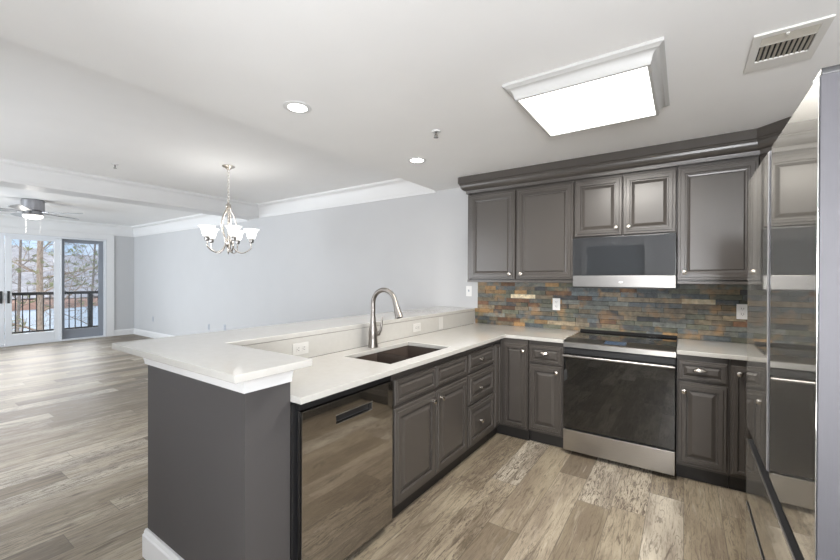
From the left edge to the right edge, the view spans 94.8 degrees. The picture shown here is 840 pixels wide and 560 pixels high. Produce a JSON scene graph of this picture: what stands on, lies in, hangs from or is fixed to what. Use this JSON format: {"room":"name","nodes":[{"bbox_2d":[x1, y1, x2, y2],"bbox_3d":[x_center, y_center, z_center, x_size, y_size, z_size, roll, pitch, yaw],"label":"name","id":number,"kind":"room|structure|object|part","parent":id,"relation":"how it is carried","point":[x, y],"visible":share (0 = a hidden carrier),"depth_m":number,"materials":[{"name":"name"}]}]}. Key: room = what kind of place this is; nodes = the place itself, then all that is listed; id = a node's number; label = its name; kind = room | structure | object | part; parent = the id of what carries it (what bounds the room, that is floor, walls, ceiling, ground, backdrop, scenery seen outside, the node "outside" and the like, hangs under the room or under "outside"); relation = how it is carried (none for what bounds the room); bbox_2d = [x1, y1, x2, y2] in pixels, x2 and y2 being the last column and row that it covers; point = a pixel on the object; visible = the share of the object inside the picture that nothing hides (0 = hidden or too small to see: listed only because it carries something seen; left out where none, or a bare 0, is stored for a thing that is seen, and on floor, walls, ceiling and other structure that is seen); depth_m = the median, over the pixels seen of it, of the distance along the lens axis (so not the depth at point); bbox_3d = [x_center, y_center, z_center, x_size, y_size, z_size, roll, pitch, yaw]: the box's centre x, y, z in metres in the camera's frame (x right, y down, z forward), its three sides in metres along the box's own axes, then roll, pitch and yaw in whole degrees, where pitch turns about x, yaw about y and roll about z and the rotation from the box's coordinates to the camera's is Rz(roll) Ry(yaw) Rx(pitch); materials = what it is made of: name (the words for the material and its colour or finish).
{"room":"kitchen","nodes":[
{"label":"kitchen","id":0,"kind":"room"},
{"bbox_2d":[11,228,133,336],"bbox_3d":[-8.742,-0.051,7.313,0.160,2.800,5.600,0,0,34],"label":"wall","id":1,"kind":"structure","parent":0,"point":[123,246],"depth_m":9.39,"materials":[{"name":"paint"}]},
{"bbox_2d":[0,235,3,344],"bbox_3d":[-8.577,0.210,7.427,0.112,2.216,0.797,0,0,34],"label":"door","id":2,"kind":"structure","parent":1,"relation":"in","point":[1,236],"depth_m":7.74,"materials":[{"name":"white paint"}]},
{"bbox_2d":[5,235,59,344],"bbox_3d":[-8.112,0.208,8.106,0.112,2.216,0.830,0,0,34],"label":"door","id":3,"kind":"structure","parent":1,"relation":"in","point":[10,338],"depth_m":8.03,"materials":[{"name":"white paint"}]},
{"bbox_3d":[-8.301,0.354,7.790,0.066,0.250,0.036,0,0,34],"label":"handle","id":4,"kind":"part","parent":3,"relation":"part of","materials":[{"name":"black plastic"}]},
{"bbox_2d":[0,227,113,346],"bbox_3d":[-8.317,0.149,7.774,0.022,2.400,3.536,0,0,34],"label":"trim","id":5,"kind":"structure","parent":1,"relation":"attached to","point":[110,238],"depth_m":9.12,"materials":[{"name":"white paint"}]},
{"bbox_2d":[60,239,61,339],"bbox_3d":[-7.867,0.208,8.457,0.032,2.219,0.024,0,0,34],"label":"trim","id":6,"kind":"structure","parent":1,"relation":"attached to","point":[60,239],"depth_m":8.45,"materials":[{"name":"white paint"}]},
{"bbox_2d":[62,239,102,338],"bbox_3d":[-7.731,0.206,8.821,0.045,2.216,0.774,0,0,34],"label":"door","id":7,"kind":"structure","parent":1,"relation":"in","point":[93,331],"depth_m":8.89,"materials":[{"name":"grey glass"}]},
{"bbox_2d":[0,186,200,225],"bbox_3d":[-6.643,-1.362,5.871,4.920,0.150,5.600,0,0,34],"label":"ceiling","id":8,"kind":"structure","parent":0,"point":[93,210],"depth_m":7.10,"materials":[{"name":"paint"}]},
{"bbox_2d":[0,198,82,232],"bbox_3d":[-6.292,-1.022,6.230,1.330,0.530,1.336,0,0,34],"label":"ceiling fan","id":9,"kind":"object","parent":8,"relation":"attached to","point":[30,208],"visible":1,"depth_m":6.15,"materials":[{"name":"metal"}]},
{"bbox_3d":[-6.558,-1.088,5.918,0.138,0.035,0.520,0,0,44],"label":"blade","id":10,"kind":"part","parent":9,"relation":"part of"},
{"bbox_3d":[-6.645,-1.091,6.428,0.520,0.035,0.138,0,0,26],"label":"blade","id":11,"kind":"part","parent":9,"relation":"part of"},
{"bbox_3d":[-6.046,-1.086,5.844,0.138,0.035,0.520,0,0,-28],"label":"blade","id":12,"kind":"part","parent":9,"relation":"part of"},
{"bbox_3d":[-6.251,-1.009,6.234,0.248,0.064,0.248,0,0,34],"label":"lamp shade","id":13,"kind":"part","parent":9,"relation":"part of","materials":[{"name":"white glass"}]},
{"bbox_3d":[-5.817,-1.087,6.308,0.520,0.035,0.138,0,0,-10],"label":"blade","id":14,"kind":"part","parent":9,"relation":"part of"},
{"bbox_2d":[0,181,256,219],"bbox_3d":[-4.474,-1.236,4.384,0.340,0.375,5.600,0,0,34],"label":"beam","id":15,"kind":"structure","parent":0,"point":[2,184],"depth_m":4.99,"materials":[{"name":"white paint"}]},
{"bbox_2d":[0,37,397,203],"bbox_3d":[-2.864,-1.338,3.280,3.564,0.150,5.600,0,0,34],"label":"ceiling","id":16,"kind":"structure","parent":0,"point":[56,112],"depth_m":3.48,"materials":[{"name":"paint"}]},
{"bbox_2d":[198,164,258,254],"bbox_3d":[-2.154,-0.772,4.300,0.592,0.984,0.614,0,0,16],"label":"chandelier","id":17,"kind":"object","parent":16,"relation":"hanging from","point":[209,232],"visible":1,"depth_m":4.28,"materials":[{"name":"silver metal"}]},
{"bbox_3d":[-2.263,-0.517,4.100,0.168,0.109,0.168,0,0,34],"label":"lamp shade","id":18,"kind":"part","parent":17,"relation":"part of","materials":[{"name":"white glass"}]},
{"bbox_3d":[-2.359,-0.518,4.359,0.168,0.109,0.168,0,0,34],"label":"lamp shade","id":19,"kind":"part","parent":17,"relation":"part of","materials":[{"name":"white glass"}]},
{"bbox_3d":[-2.202,-0.552,4.191,0.014,0.519,0.232,0,0,34],"label":"arm","id":20,"kind":"part","parent":17,"relation":"part of","materials":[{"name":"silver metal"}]},
{"bbox_3d":[-2.253,-0.553,4.329,0.232,0.518,0.013,0,0,16],"label":"arm","id":21,"kind":"part","parent":17,"relation":"part of","materials":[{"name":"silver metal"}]},
{"bbox_3d":[-2.133,-0.575,4.295,0.068,0.590,0.068,0,0,34],"label":"stem","id":22,"kind":"part","parent":17,"relation":"part of","materials":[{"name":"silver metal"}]},
{"bbox_3d":[-2.131,-1.033,4.293,0.019,0.383,0.019,0,0,-11],"label":"chain","id":23,"kind":"part","parent":17,"relation":"part of","materials":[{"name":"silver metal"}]},
{"bbox_3d":[-2.055,-0.552,4.197,0.013,0.518,0.232,0,0,-38],"label":"arm","id":24,"kind":"part","parent":17,"relation":"part of","materials":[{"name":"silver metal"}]},
{"bbox_3d":[-1.987,-0.516,4.111,0.168,0.109,0.168,0,0,34],"label":"lamp shade","id":25,"kind":"part","parent":17,"relation":"part of","materials":[{"name":"white glass"}]},
{"bbox_3d":[-2.138,-0.553,4.420,0.014,0.519,0.232,0,0,-2],"label":"arm","id":26,"kind":"part","parent":17,"relation":"part of","materials":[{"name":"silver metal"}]},
{"bbox_3d":[-2.142,-0.518,4.530,0.168,0.109,0.168,0,0,34],"label":"lamp shade","id":27,"kind":"part","parent":17,"relation":"part of","materials":[{"name":"white glass"}]},
{"bbox_3d":[-2.015,-0.552,4.338,0.140,0.519,0.192,0,0,34],"label":"arm","id":28,"kind":"part","parent":17,"relation":"part of","materials":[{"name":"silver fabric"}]},
{"bbox_3d":[-1.912,-0.517,4.377,0.168,0.109,0.168,0,0,34],"label":"lamp shade","id":29,"kind":"part","parent":17,"relation":"part of","materials":[{"name":"white glass"}]},
{"bbox_2d":[148,323,472,559],"bbox_3d":[-0.157,0.875,2.969,0.864,1.046,3.056,0,0,34],"label":"wall","id":30,"kind":"structure","parent":0,"point":[219,457],"depth_m":1.60,"materials":[{"name":"grey paint"}]},
{"bbox_2d":[142,528,183,559],"bbox_3d":[-0.169,1.328,2.956,0.900,0.140,3.056,0,0,34],"label":"baseboard","id":31,"kind":"structure","parent":30,"relation":"attached to","point":[153,547],"depth_m":1.87,"materials":[{"name":"white paint"}]},
{"bbox_2d":[143,358,293,393],"bbox_3d":[-0.174,0.387,2.939,0.964,0.074,3.088,0,0,34],"label":"trim","id":32,"kind":"structure","parent":30,"relation":"attached to","point":[245,387],"depth_m":1.56,"materials":[{"name":"white paint"}]},
{"bbox_2d":[112,306,474,383],"bbox_3d":[-0.194,0.333,2.926,1.120,0.030,3.166,0,0,34],"label":"bar","id":33,"kind":"object","parent":30,"relation":"on","point":[221,355],"visible":0.98,"depth_m":1.85,"materials":[{"name":"white stone"}]},
{"bbox_2d":[244,311,474,357],"bbox_3d":[-0.204,0.415,3.115,0.021,0.134,2.832,0,0,34],"label":"backsplash","id":34,"kind":"structure","parent":30,"relation":"attached to","point":[320,344],"depth_m":2.75,"materials":[{"name":"white stone"}]},
{"bbox_2d":[292,342,308,355],"bbox_3d":[-0.721,0.417,2.334,0.009,0.072,0.117,0,0,34],"label":"outlet","id":35,"kind":"object","parent":34,"relation":"attached to","point":[297,348],"visible":0.95,"depth_m":2.33,"materials":[{"name":"white plastic"}]},
{"bbox_2d":[413,323,420,331],"bbox_3d":[-0.026,0.415,3.347,0.009,0.072,0.117,0,0,34],"label":"outlet","id":36,"kind":"object","parent":34,"relation":"attached to","point":[416,327],"visible":1,"depth_m":3.35,"materials":[{"name":"white plastic"}]},
{"bbox_2d":[439,317,442,329],"bbox_3d":[0.200,0.414,3.679,0.005,0.117,0.072,0,0,34],"label":"blank plate","id":37,"kind":"object","parent":34,"relation":"attached to","point":[440,318],"visible":1,"depth_m":3.67,"materials":[{"name":"white plastic"}]},
{"bbox_2d":[0,334,748,559],"bbox_3d":[-3.638,1.422,3.817,12.430,0.080,5.800,0,0,34],"label":"floor","id":38,"kind":"structure","parent":0,"point":[74,413],"depth_m":2.50,"materials":[{"name":"brown wood"}]},
{"bbox_2d":[290,376,392,559],"bbox_3d":[-0.568,0.964,2.046,0.571,0.874,0.644,0,0,34],"label":"dishwasher","id":39,"kind":"object","parent":38,"relation":"on","point":[341,443],"visible":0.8,"depth_m":1.83,"materials":[{"name":"silver metal"}]},
{"bbox_2d":[378,347,466,518],"bbox_3d":[-0.117,0.958,2.683,0.612,0.882,0.904,0,0,34],"label":"base cabinet","id":40,"kind":"object","parent":38,"relation":"on","point":[430,399],"visible":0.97,"depth_m":2.45,"materials":[{"name":"grey paint"}]},
{"bbox_3d":[-0.022,1.006,2.354,0.021,0.546,0.429,0,0,34],"label":"door","id":41,"kind":"part","parent":40,"relation":"part of","materials":[{"name":"grey paint"}]},
{"bbox_3d":[-0.022,0.638,2.353,0.020,0.146,0.429,0,0,34],"label":"drawer","id":42,"kind":"part","parent":40,"relation":"part of","materials":[{"name":"grey paint"}]},
{"bbox_3d":[0.228,0.637,2.716,0.020,0.146,0.436,0,0,34],"label":"drawer","id":43,"kind":"part","parent":40,"relation":"part of","materials":[{"name":"grey paint"}]},
{"bbox_3d":[0.227,1.005,2.717,0.021,0.546,0.436,0,0,34],"label":"door","id":44,"kind":"part","parent":40,"relation":"part of","materials":[{"name":"grey paint"}]},
{"bbox_2d":[460,342,493,462],"bbox_3d":[0.280,0.957,3.262,0.612,0.882,0.492,0,0,34],"label":"base cabinet","id":45,"kind":"object","parent":38,"relation":"on","point":[480,360],"visible":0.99,"depth_m":3.07,"materials":[{"name":"grey paint"}]},
{"bbox_3d":[0.499,1.123,3.116,0.021,0.308,0.472,0,0,34],"label":"drawer","id":46,"kind":"part","parent":45,"relation":"part of","materials":[{"name":"grey paint"}]},
{"bbox_3d":[0.500,0.839,3.115,0.021,0.224,0.472,0,0,34],"label":"drawer","id":47,"kind":"part","parent":45,"relation":"part of","materials":[{"name":"grey paint"}]},
{"bbox_3d":[0.501,0.634,3.114,0.020,0.150,0.472,0,0,34],"label":"drawer","id":48,"kind":"part","parent":45,"relation":"part of","materials":[{"name":"grey paint"}]},
{"bbox_2d":[487,338,529,440],"bbox_3d":[0.719,0.957,3.728,0.808,0.882,0.769,0,0,34],"label":"base cabinet","id":49,"kind":"object","parent":38,"relation":"on","point":[511,356],"visible":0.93,"depth_m":3.36,"materials":[{"name":"grey paint"}]},
{"bbox_2d":[290,323,579,404],"bbox_3d":[0.261,0.501,2.796,1.108,0.030,2.832,0,0,34],"label":"countertop","id":50,"kind":"structure","parent":49,"relation":"on","point":[329,374],"depth_m":2.42,"materials":[{"name":"white stone"}]},
{"bbox_2d":[368,288,402,347],"bbox_3d":[-0.243,0.270,2.703,0.298,0.429,0.071,0,0,34],"label":"faucet","id":51,"kind":"object","parent":50,"relation":"on","point":[373,333],"visible":1,"depth_m":2.74,"materials":[{"name":"silver metal"}]},
{"bbox_3d":[-0.295,0.333,2.757,0.071,0.145,0.033,0,0,14],"label":"lever","id":52,"kind":"part","parent":51,"relation":"part of","materials":[{"name":"silver metal"}]},
{"bbox_3d":[-0.255,0.162,2.711,0.229,0.214,0.032,0,0,34],"label":"spout","id":53,"kind":"part","parent":51,"relation":"part of","materials":[{"name":"silver metal"}]},
{"bbox_2d":[357,345,439,363],"bbox_3d":[-0.133,0.613,2.625,0.420,0.192,0.706,0,0,34],"label":"sink","id":54,"kind":"object","parent":50,"relation":"in","point":[391,356],"visible":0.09,"depth_m":2.81,"materials":[{"name":"brown"}]},
{"bbox_3d":[-0.236,0.614,2.474,0.420,0.192,0.341,0,0,34],"label":"bowl","id":55,"kind":"part","parent":54,"relation":"part of","materials":[{"name":"brown"}]},
{"bbox_3d":[-0.030,0.613,2.775,0.420,0.192,0.341,0,0,34],"label":"bowl","id":56,"kind":"part","parent":54,"relation":"part of","materials":[{"name":"brown"}]},
{"bbox_3d":[0.676,0.918,3.372,0.020,0.718,0.127,0,0,34],"label":"door","id":57,"kind":"part","parent":49,"relation":"part of","materials":[{"name":"grey paint"}]},
{"bbox_3d":[0.827,0.918,3.365,0.209,0.718,0.021,0,0,34],"label":"door","id":58,"kind":"part","parent":49,"relation":"part of","materials":[{"name":"grey paint"}]},
{"bbox_2d":[529,340,563,447],"bbox_3d":[1.211,0.959,3.466,0.294,0.882,0.646,0,0,34],"label":"base cabinet","id":59,"kind":"object","parent":38,"relation":"on","point":[546,360],"visible":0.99,"depth_m":3.23,"materials":[{"name":"grey paint"}]},
{"bbox_3d":[1.032,0.611,3.220,0.084,0.026,0.024,0,0,34],"label":"cup pull","id":60,"kind":"part","parent":59,"relation":"part of","materials":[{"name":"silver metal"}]},
{"bbox_3d":[1.050,0.631,3.235,0.272,0.150,0.020,0,0,34],"label":"drawer","id":61,"kind":"part","parent":59,"relation":"part of","materials":[{"name":"grey paint"}]},
{"bbox_3d":[1.048,1.000,3.236,0.272,0.558,0.021,0,0,34],"label":"door","id":62,"kind":"part","parent":59,"relation":"part of","materials":[{"name":"grey paint"}]},
{"bbox_2d":[562,329,676,475],"bbox_3d":[1.637,0.934,3.150,0.757,0.938,0.681,0,0,34],"label":"range","id":63,"kind":"object","parent":38,"relation":"on","point":[620,390],"visible":0.99,"depth_m":2.90,"materials":[{"name":"black glass"}]},
{"bbox_3d":[1.459,0.607,2.886,0.749,0.019,0.046,0,0,34],"label":"handle","id":64,"kind":"part","parent":63,"relation":"part of","materials":[{"name":"silver metal"}]},
{"bbox_3d":[1.478,1.287,2.921,0.755,0.167,0.032,0,0,34],"label":"storage drawer","id":65,"kind":"part","parent":63,"relation":"part of","materials":[{"name":"silver metal"}]},
{"bbox_3d":[1.479,0.895,2.919,0.755,0.594,0.032,0,0,34],"label":"oven door","id":66,"kind":"part","parent":63,"relation":"part of","materials":[{"name":"black glass"}]},
{"bbox_3d":[1.508,0.514,2.958,0.757,0.067,0.134,0,0,34],"label":"control panel","id":67,"kind":"part","parent":63,"relation":"part of","materials":[{"name":"silver metal"}]},
{"bbox_2d":[570,331,676,346],"bbox_3d":[1.689,0.495,3.221,0.757,0.024,0.504,0,0,34],"label":"cooktop","id":68,"kind":"object","parent":63,"relation":"in","point":[616,336],"depth_m":3.22,"materials":[{"name":"black glass"}]},
{"bbox_3d":[1.822,0.474,3.414,0.757,0.018,0.034,0,0,34],"label":"trim","id":69,"kind":"part","parent":63,"relation":"part of","materials":[{"name":"black plastic"}]},
{"bbox_2d":[676,354,729,487],"bbox_3d":[2.085,0.965,2.866,0.292,0.882,0.646,0,0,34],"label":"base cabinet","id":70,"kind":"object","parent":38,"relation":"on","point":[703,383],"visible":0.99,"depth_m":2.63,"materials":[{"name":"grey paint"}]},
{"bbox_3d":[1.904,0.617,2.623,0.084,0.026,0.024,0,0,34],"label":"cup pull","id":71,"kind":"part","parent":70,"relation":"part of","materials":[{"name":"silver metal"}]},
{"bbox_3d":[1.924,0.998,2.636,0.273,0.572,0.021,0,0,34],"label":"door","id":72,"kind":"part","parent":70,"relation":"part of","materials":[{"name":"grey paint"}]},
{"bbox_3d":[1.926,0.630,2.634,0.273,0.137,0.020,0,0,34],"label":"drawer","id":73,"kind":"part","parent":70,"relation":"part of","materials":[{"name":"grey paint"}]},
{"bbox_2d":[728,359,752,491],"bbox_3d":[2.480,0.968,2.560,0.699,0.882,0.704,0,0,34],"label":"base cabinet","id":74,"kind":"object","parent":38,"relation":"on","point":[739,431],"visible":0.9,"depth_m":2.52,"materials":[{"name":"grey paint"}]},
{"bbox_2d":[746,64,839,559],"bbox_3d":[1.282,0.516,0.868,0.745,1.792,0.927,0,0,34],"label":"refrigerator","id":75,"kind":"object","parent":38,"relation":"on","point":[793,452],"visible":1,"depth_m":0.81,"materials":[{"name":"silver metal"}]},
{"bbox_3d":[0.860,0.090,0.870,0.038,0.916,0.455,0,0,34],"label":"door","id":76,"kind":"part","parent":75,"relation":"part of","materials":[{"name":"silver metal"}]},
{"bbox_3d":[1.973,0.969,1.748,0.617,0.882,1.203,0,0,34],"label":"base cabinet","id":77,"kind":"object","parent":38,"relation":"on","visible":0},
{"bbox_2d":[677,339,746,360],"bbox_3d":[2.022,0.510,2.141,1.006,0.030,1.920,0,0,34],"label":"countertop","id":78,"kind":"structure","parent":77,"relation":"on","point":[713,349],"depth_m":2.72,"materials":[{"name":"white stone"}]},
{"bbox_2d":[0,0,839,190],"bbox_3d":[0.010,-1.215,1.310,3.406,0.350,5.600,0,0,34],"label":"ceiling","id":79,"kind":"structure","parent":0,"point":[376,77],"depth_m":1.83,"materials":[{"name":"paint"}]},
{"bbox_2d":[283,101,311,113],"bbox_3d":[-0.743,-1.044,2.340,0.168,0.006,0.168,0,0,34],"label":"recessed light","id":80,"kind":"object","parent":79,"relation":"in","point":[292,106],"visible":1,"depth_m":2.33,"materials":[{"name":"white paint"}]},
{"bbox_2d":[407,157,426,162],"bbox_3d":[-0.026,-1.046,3.384,0.168,0.006,0.168,0,0,34],"label":"recessed light","id":81,"kind":"object","parent":79,"relation":"in","point":[413,159],"visible":1,"depth_m":3.38,"materials":[{"name":"white paint"}]},
{"bbox_2d":[431,129,440,138],"bbox_3d":[0.113,-1.022,2.715,0.068,0.048,0.068,0,0,34],"label":"sprinkler head","id":82,"kind":"object","parent":79,"relation":"attached to","point":[434,130],"visible":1,"depth_m":2.71},
{"bbox_2d":[502,37,669,136],"bbox_3d":[0.953,-1.001,2.165,0.732,0.078,0.756,0,0,34],"label":"ceiling light","id":83,"kind":"object","parent":79,"relation":"attached to","point":[630,83],"visible":1,"depth_m":2.00,"materials":[{"name":"paint"}]},
{"bbox_2d":[743,14,835,73],"bbox_3d":[1.616,-1.028,1.713,0.244,0.015,0.354,0,0,34],"label":"ceiling vent","id":84,"kind":"object","parent":79,"relation":"in","point":[797,42],"visible":1,"depth_m":1.69,"materials":[{"name":"metal"}]},
{"bbox_2d":[134,187,746,343],"bbox_3d":[-2.015,-0.023,6.169,12.430,2.800,0.120,0,0,34],"label":"wall","id":85,"kind":"structure","parent":0,"point":[327,263],"depth_m":5.84,"materials":[{"name":"paint"}]},
{"bbox_2d":[0,214,247,236],"bbox_3d":[-6.643,-1.162,5.872,4.920,0.250,5.600,0,0,34],"label":"trim","id":86,"kind":"structure","parent":85,"relation":"attached to","point":[8,221],"depth_m":8.35,"materials":[{"name":"white paint"}]},
{"bbox_2d":[114,328,172,337],"bbox_3d":[-3.498,1.299,6.867,9.010,0.140,0.410,0,0,34],"label":"baseboard","id":87,"kind":"structure","parent":85,"relation":"attached to","point":[150,334],"depth_m":9.27,"materials":[{"name":"white paint"}]},
{"bbox_2d":[0,158,435,217],"bbox_3d":[-2.864,-1.151,3.281,3.564,0.223,5.600,0,0,34],"label":"trim","id":88,"kind":"structure","parent":85,"relation":"attached to","point":[11,171],"depth_m":5.10,"materials":[{"name":"white paint"}]},
{"bbox_2d":[466,286,471,295],"bbox_3d":[0.547,0.127,4.329,0.072,0.117,0.016,0,0,34],"label":"light switch","id":89,"kind":"object","parent":85,"relation":"attached to","point":[468,288],"visible":1,"depth_m":4.33,"materials":[{"name":"white plastic"}]},
{"bbox_2d":[467,180,574,282],"bbox_3d":[1.000,-0.438,3.806,1.047,0.928,0.360,0,0,34],"label":"upper cabinet","id":90,"kind":"object","parent":85,"relation":"attached to","point":[525,234],"visible":0.94,"depth_m":3.66,"materials":[{"name":"grey paint"}]},
{"bbox_3d":[0.713,-0.433,3.836,0.484,0.856,0.020,0,0,34],"label":"door","id":91,"kind":"part","parent":90,"relation":"part of","materials":[{"name":"grey paint"}]},
{"bbox_3d":[0.926,0.015,3.703,1.047,0.022,0.022,0,0,34],"label":"light rail","id":92,"kind":"part","parent":90,"relation":"part of","materials":[{"name":"grey paint"}]},
{"bbox_3d":[1.137,-0.430,3.545,0.520,0.856,0.020,0,0,34],"label":"door","id":93,"kind":"part","parent":90,"relation":"part of","materials":[{"name":"grey paint"}]},
{"bbox_2d":[475,282,747,342],"bbox_3d":[1.798,0.259,3.470,2.873,0.455,0.018,0,0,34],"label":"tile backsplash","id":94,"kind":"structure","parent":85,"relation":"attached to","point":[615,310],"depth_m":3.46,"materials":[{"name":"stone"}]},
{"bbox_2d":[553,298,559,309],"bbox_3d":[1.333,0.239,3.773,0.072,0.117,0.009,0,0,34],"label":"outlet","id":95,"kind":"object","parent":94,"relation":"attached to","point":[556,301],"visible":1,"depth_m":3.77,"materials":[{"name":"white plastic"}]},
{"bbox_2d":[736,304,746,318],"bbox_3d":[2.490,0.247,2.979,0.072,0.117,0.009,0,0,34],"label":"outlet","id":96,"kind":"object","parent":94,"relation":"attached to","point":[741,309],"visible":0.88,"depth_m":2.98,"materials":[{"name":"white plastic"}]},
{"bbox_2d":[458,116,791,194],"bbox_3d":[1.508,-0.959,3.317,2.612,0.164,0.402,0,0,39],"label":"crown molding","id":97,"kind":"structure","parent":85,"relation":"attached to","point":[758,141],"depth_m":3.07,"materials":[{"name":"grey paint"}]},
{"bbox_2d":[575,166,676,237],"bbox_3d":[1.744,-0.629,3.296,0.750,0.536,0.360,0,0,34],"label":"upper cabinet","id":98,"kind":"object","parent":85,"relation":"attached to","point":[644,202],"visible":0.99,"depth_m":3.15,"materials":[{"name":"grey paint"}]},
{"bbox_3d":[1.513,-0.614,3.286,0.371,0.484,0.021,0,0,34],"label":"door","id":99,"kind":"part","parent":98,"relation":"part of","materials":[{"name":"grey paint"}]},
{"bbox_2d":[573,233,676,288],"bbox_3d":[1.736,-0.142,3.288,0.749,0.430,0.350,0,0,34],"label":"microwave","id":100,"kind":"object","parent":98,"relation":"attached to","point":[649,261],"visible":1,"depth_m":3.13,"materials":[{"name":"silver metal"}]},
{"bbox_3d":[1.823,-0.612,3.074,0.363,0.484,0.021,0,0,34],"label":"door","id":101,"kind":"part","parent":98,"relation":"part of","materials":[{"name":"grey paint"}]},
{"bbox_2d":[677,155,758,284],"bbox_3d":[2.253,-0.430,2.947,0.479,0.928,0.360,0,0,34],"label":"upper cabinet","id":102,"kind":"object","parent":85,"relation":"attached to","point":[712,196],"visible":0.81,"depth_m":2.84,"materials":[{"name":"grey paint"}]},
{"bbox_3d":[2.179,0.024,2.844,0.479,0.022,0.022,0,0,34],"label":"light rail","id":103,"kind":"part","parent":102,"relation":"part of","materials":[{"name":"grey paint"}]},
{"bbox_2d":[759,152,767,164],"bbox_3d":[2.587,-0.438,2.538,0.530,0.906,0.657,0,0,34],"label":"upper cabinet","id":104,"kind":"object","parent":85,"relation":"attached to","point":[762,156],"visible":0.06,"depth_m":2.69,"materials":[{"name":"grey paint"}]},
{"bbox_3d":[-8.997,1.482,8.764,1.875,0.160,9.500,0,0,34],"label":"floor","id":105,"kind":"structure","parent":0,"visible":0},
{"bbox_2d":[4,291,97,334],"bbox_3d":[-9.314,0.847,8.980,0.090,1.104,9.500,0,0,34],"label":"balcony railing","id":106,"kind":"object","parent":105,"relation":"on","point":[89,293],"visible":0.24,"depth_m":9.63,"materials":[{"name":"brown metal"}]},
{"bbox_3d":[-9.313,0.330,8.978,0.070,0.070,9.500,0,0,34],"label":"rail","id":107,"kind":"part","parent":106,"relation":"part of","materials":[{"name":"brown metal"}]},
{"bbox_3d":[-9.316,1.225,8.982,0.044,0.040,9.500,0,0,34],"label":"rail","id":108,"kind":"part","parent":106,"relation":"part of","materials":[{"name":"brown metal"}]},
{"bbox_3d":[-8.585,0.881,10.044,0.090,1.033,0.090,0,0,34],"label":"post","id":109,"kind":"part","parent":106,"relation":"part of","materials":[{"name":"brown metal"}]},
{"label":"outside","id":110,"kind":"structure","parent":0,"visible":0},
{"bbox_2d":[4,296,97,310],"bbox_3d":[-100.344,5.947,73.521,24.009,3.600,320.000,0,0,34],"label":"bank","id":111,"kind":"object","parent":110,"point":[32,305],"visible":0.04,"depth_m":87.66,"materials":[{"name":"brown soil"}]},
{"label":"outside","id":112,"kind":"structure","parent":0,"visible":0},
{"bbox_3d":[-17.937,6.776,17.026,25.840,1.000,120.000,0,0,34],"label":"ground","id":113,"kind":"structure","parent":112,"visible":0},
{"bbox_2d":[4,239,79,333],"bbox_3d":[-23.538,-0.761,22.173,7.485,13.992,5.570,0,0,34],"label":"bare tree","id":114,"kind":"object","parent":113,"relation":"on","point":[18,297],"visible":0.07,"depth_m":22.63,"materials":[{"name":"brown plant"}]},
{"bbox_2d":[4,241,97,333],"bbox_3d":[-15.108,-1.109,14.947,5.094,14.819,4.052,0,0,-38],"label":"pine tree","id":115,"kind":"object","parent":113,"relation":"on","point":[39,272],"visible":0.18,"depth_m":15.26,"materials":[{"name":"brown plant"}]},
{"bbox_2d":[28,243,97,323],"bbox_3d":[-18.203,0.196,22.942,5.857,12.119,7.290,0,0,39],"label":"bare tree","id":116,"kind":"object","parent":113,"relation":"on","point":[94,249],"visible":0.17,"depth_m":21.82,"materials":[{"name":"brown plant"}]},
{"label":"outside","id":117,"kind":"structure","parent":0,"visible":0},
{"bbox_2d":[4,306,97,338],"bbox_3d":[-65.298,7.022,49.496,89.000,0.900,320.000,0,0,34],"label":"lake surface","id":118,"kind":"object","parent":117,"point":[25,312],"depth_m":65.05,"materials":[{"name":"liquid"}]},
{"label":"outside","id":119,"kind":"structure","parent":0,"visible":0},
{"bbox_2d":[4,245,97,298],"bbox_3d":[-181.953,-8.366,129.442,200.000,24.671,520.000,0,0,34],"label":"wooded hills","id":120,"kind":"structure","parent":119,"point":[29,276],"depth_m":114.30,"materials":[{"name":"plant"}]}
]}

